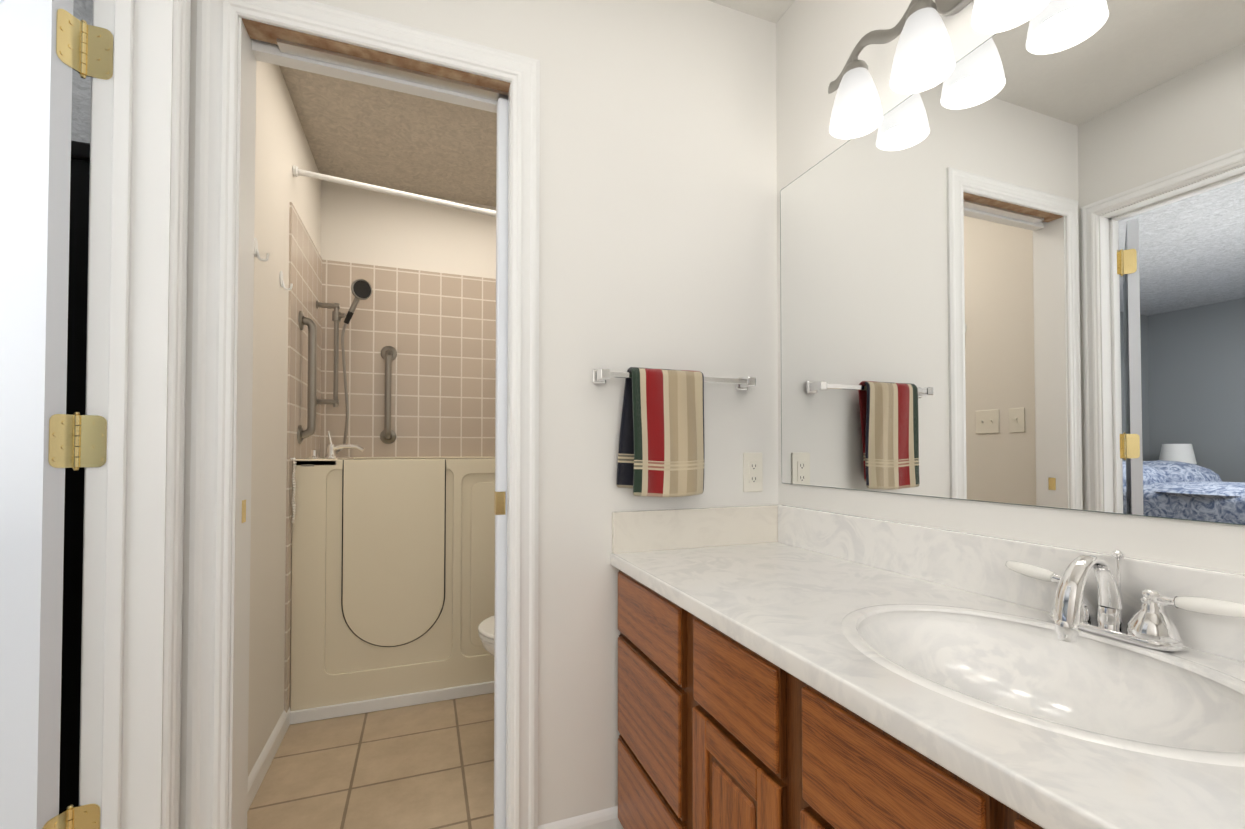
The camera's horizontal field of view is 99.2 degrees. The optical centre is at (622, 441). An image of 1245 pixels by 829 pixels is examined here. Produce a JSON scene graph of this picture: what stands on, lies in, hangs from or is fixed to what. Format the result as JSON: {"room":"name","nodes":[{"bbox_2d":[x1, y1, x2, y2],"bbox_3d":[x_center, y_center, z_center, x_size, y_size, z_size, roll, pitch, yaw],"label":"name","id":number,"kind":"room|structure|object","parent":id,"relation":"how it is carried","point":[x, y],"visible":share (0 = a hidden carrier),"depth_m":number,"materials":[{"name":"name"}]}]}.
{"room":"bathroom","nodes":[
{"label":"bathroom","id":0,"kind":"room"},
{"bbox_2d":[248,60,321,775],"bbox_3d":[-1.344,-0.120,2.011,0.113,2.465,1.643,0,-1,-21],"label":"wall","id":1,"kind":"structure","parent":0,"point":[282,148],"depth_m":1.84,"materials":[{"name":"white paint"}]},
{"bbox_2d":[254,238,269,261],"bbox_3d":[-1.127,-0.598,1.658,0.040,0.070,0.038,0,-1,-21],"label":"hook","id":2,"kind":"object","parent":1,"relation":"attached to","point":[256,253],"depth_m":1.65,"materials":[{"name":"white plastic"}]},
{"bbox_2d":[247,707,290,811],"bbox_3d":[-1.151,1.067,1.669,0.022,0.080,0.906,0,-1,-21],"label":"baseboard","id":3,"kind":"structure","parent":1,"relation":"attached to","point":[256,776],"depth_m":1.78,"materials":[{"name":"white wood"}]},
{"bbox_2d":[279,270,292,289],"bbox_3d":[-1.239,-0.592,1.958,0.040,0.070,0.038,0,-1,-21],"label":"hook","id":4,"kind":"object","parent":1,"relation":"attached to","point":[281,273],"depth_m":1.95,"materials":[{"name":"white plastic"}]},
{"bbox_2d":[293,166,495,216],"bbox_3d":[-0.647,-1.036,2.380,1.439,0.130,0.040,0,-1,-21],"label":"curtain rod","id":5,"kind":"object","parent":1,"relation":"attached to","point":[297,171],"visible":0.54,"depth_m":2.25,"materials":[{"name":"white plastic"}]},
{"bbox_2d":[247,693,493,828],"bbox_3d":[-0.025,1.144,0.904,1.759,0.100,4.602,0,-1,-21],"label":"floor","id":6,"kind":"structure","parent":0,"point":[426,766],"depth_m":1.77,"materials":[{"name":"beige tile"}]},
{"bbox_2d":[290,456,494,710],"bbox_3d":[-0.754,0.602,2.637,1.422,1.044,0.613,0,-1,-21],"label":"tub","id":7,"kind":"object","parent":6,"relation":"on","point":[393,578],"visible":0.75,"depth_m":2.23,"materials":[{"name":"beige plastic"}]},
{"bbox_2d":[309,431,364,457],"bbox_3d":[-1.213,0.014,2.254,0.215,0.116,0.064,0,-1,-21],"label":"tub faucet","id":8,"kind":"object","parent":7,"relation":"on","point":[332,448],"visible":1,"depth_m":2.24,"materials":[{"name":"silver metal"}]},
{"bbox_2d":[290,681,493,724],"bbox_3d":[-0.645,1.093,2.336,1.424,0.050,0.014,0,-1,-21],"label":"baseboard","id":9,"kind":"structure","parent":7,"relation":"attached to","point":[356,707],"depth_m":2.21,"materials":[{"name":"white wood"}]},
{"bbox_2d":[478,615,494,656],"bbox_3d":[-0.172,0.711,2.058,0.754,0.805,0.440,0,-1,-21],"label":"toilet","id":10,"kind":"object","parent":6,"relation":"on","point":[486,628],"visible":0.06,"depth_m":1.90,"materials":[{"name":"white ceramic"}]},
{"bbox_2d":[618,570,1043,828],"bbox_3d":[0.699,0.707,0.359,0.557,0.755,2.626,0,-1,-21],"label":"bathroom vanity","id":11,"kind":"object","parent":6,"relation":"on","point":[717,729],"visible":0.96,"depth_m":0.90,"materials":[{"name":"brown wood"}]},
{"bbox_2d":[610,505,1244,828],"bbox_3d":[0.694,0.303,0.364,0.570,0.252,2.626,0,-1,-21],"label":"countertop","id":12,"kind":"structure","parent":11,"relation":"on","point":[948,650],"depth_m":0.82,"materials":[{"name":"stone"}]},
{"bbox_2d":[1005,550,1244,650],"bbox_3d":[0.720,0.235,0.813,0.152,0.128,0.317,0,-1,-21],"label":"faucet","id":13,"kind":"object","parent":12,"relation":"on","point":[1151,624],"visible":1,"depth_m":0.79,"materials":[{"name":"silver metal"}]},
{"bbox_2d":[321,180,495,278],"bbox_3d":[-0.831,-0.102,3.019,1.556,2.465,0.116,0,-1,-21],"label":"wall","id":14,"kind":"structure","parent":0,"point":[363,226],"depth_m":2.85,"materials":[{"name":"white paint"}]},
{"bbox_2d":[284,202,495,712],"bbox_3d":[-0.747,0.098,2.625,1.440,2.050,0.675,0,-1,-21],"label":"wall tile","id":15,"kind":"structure","parent":14,"relation":"attached to","point":[436,331],"depth_m":2.81,"materials":[{"name":"beige tile"}]},
{"bbox_2d":[291,458,296,522],"bbox_3d":[-1.294,0.192,2.083,0.019,0.257,0.026,0,-1,-21],"label":"strand","id":16,"kind":"object","parent":15,"relation":"hanging from","point":[293,492],"visible":0.98,"depth_m":2.08,"materials":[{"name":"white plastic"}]},
{"bbox_2d":[297,311,316,443],"bbox_3d":[-1.327,-0.268,2.239,0.061,0.560,0.080,0,-1,-21],"label":"grab rail","id":17,"kind":"object","parent":15,"relation":"attached to","point":[303,321],"visible":1,"depth_m":2.23,"materials":[{"name":"silver metal"}]},
{"bbox_2d":[316,279,371,453],"bbox_3d":[-1.311,-0.368,2.461,0.247,0.848,0.361,0,-1,-21],"label":"slide bar","id":18,"kind":"object","parent":15,"relation":"attached to","point":[361,289],"visible":0.9,"depth_m":2.58,"materials":[{"name":"silver metal"}]},
{"bbox_2d":[380,346,396,443],"bbox_3d":[-1.224,-0.245,2.771,0.080,0.518,0.061,0,-1,-21],"label":"grab rail","id":19,"kind":"object","parent":15,"relation":"attached to","point":[388,357],"visible":0.96,"depth_m":2.75,"materials":[{"name":"silver metal"}]},
{"bbox_2d":[71,0,794,206],"bbox_3d":[-2.035,-1.436,0.076,6.136,0.100,5.050,0,-1,-21],"label":"ceiling","id":20,"kind":"structure","parent":0,"point":[385,138],"depth_m":2.31,"materials":[{"name":"white paint"}]},
{"bbox_2d":[179,0,777,828],"bbox_3d":[-0.250,-0.129,1.482,1.557,2.465,0.116,0,-1,-21],"label":"wall","id":21,"kind":"structure","parent":0,"point":[657,218],"depth_m":1.51,"materials":[{"name":"white paint"}]},
{"bbox_2d":[0,0,87,828],"bbox_3d":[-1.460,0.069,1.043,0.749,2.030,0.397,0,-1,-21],"label":"bedroom door","id":22,"kind":"structure","parent":21,"relation":"in","point":[43,49],"depth_m":0.99,"materials":[{"name":"white wood"}]},
{"bbox_2d":[73,24,112,828],"bbox_3d":[-1.039,-0.008,1.040,0.041,1.630,0.004,0,-1,-21],"label":"jamb hinge leaves","id":23,"kind":"object","parent":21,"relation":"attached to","point":[93,445],"visible":1,"depth_m":1.04,"materials":[{"name":"gold metal"}]},
{"bbox_2d":[79,0,539,828],"bbox_3d":[-0.513,0.026,0.881,0.920,2.135,1.088,0,-1,-21],"label":"door frame","id":24,"kind":"structure","parent":21,"relation":"attached to","point":[211,436],"depth_m":1.15,"materials":[{"name":"white wood"}]},
{"bbox_2d":[494,98,507,828],"bbox_3d":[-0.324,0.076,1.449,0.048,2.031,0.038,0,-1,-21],"label":"pocket door","id":25,"kind":"structure","parent":21,"relation":"in","point":[500,502],"depth_m":1.43,"materials":[{"name":"white painted wood"},{"name":"brass"}]},
{"bbox_2d":[538,806,617,828],"bbox_3d":[0.037,1.066,1.637,0.656,0.080,0.011,0,-1,-21],"label":"baseboard","id":26,"kind":"structure","parent":21,"relation":"attached to","point":[613,809],"depth_m":1.45,"materials":[{"name":"white wood"}]},
{"bbox_2d":[592,369,755,390],"bbox_3d":[0.161,-0.180,1.542,0.505,0.040,0.064,0,-1,-21],"label":"towel rail","id":27,"kind":"object","parent":21,"relation":"attached to","point":[600,376],"visible":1,"depth_m":1.54,"materials":[{"name":"silver metal"}]},
{"bbox_2d":[616,367,704,496],"bbox_3d":[0.111,-0.024,1.502,0.252,0.362,0.067,0,-1,-21],"label":"hanging towel","id":28,"kind":"object","parent":27,"relation":"hanging from","point":[661,450],"visible":1,"depth_m":1.48,"materials":[{"name":"multicoloured fabric"}]},
{"bbox_2d":[743,453,762,491],"bbox_3d":[0.409,0.097,1.659,0.070,0.123,0.010,0,-1,-21],"label":"outlet","id":29,"kind":"object","parent":21,"relation":"attached to","point":[752,472],"visible":1,"depth_m":1.66,"materials":[{"name":"white plastic"}]},
{"bbox_2d":[776,0,1244,574],"bbox_3d":[1.033,-0.147,0.446,0.116,2.465,2.959,0,-1,-21],"label":"wall","id":30,"kind":"structure","parent":0,"point":[816,42],"depth_m":1.31,"materials":[{"name":"white paint"}]},
{"bbox_2d":[828,0,1050,138],"bbox_3d":[0.676,-0.900,1.041,0.142,0.248,0.732,0,-1,-21],"label":"sconce","id":31,"kind":"object","parent":30,"relation":"attached to","point":[923,60],"visible":1,"depth_m":1.15,"materials":[{"name":"white glass"}]},
{"bbox_2d":[780,0,1244,525],"bbox_3d":[0.927,-0.352,0.557,0.006,0.930,2.402,0,-1,-21],"label":"mirror","id":32,"kind":"object","parent":30,"relation":"attached to","point":[1012,266],"visible":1,"depth_m":0.97,"materials":[{"name":"clear glass"}]},
{"bbox_3d":[-2.859,1.120,-0.278,4.377,0.106,5.050,0,-1,-21],"label":"floor","id":33,"kind":"structure","parent":0,"visible":0},
{"bbox_2d":[59,141,89,813],"bbox_3d":[-1.636,0.177,1.678,0.640,1.860,0.850,0,-1,-21],"label":"armoire","id":34,"kind":"object","parent":33,"relation":"on","point":[74,496],"visible":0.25,"depth_m":1.34,"materials":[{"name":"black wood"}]}
]}

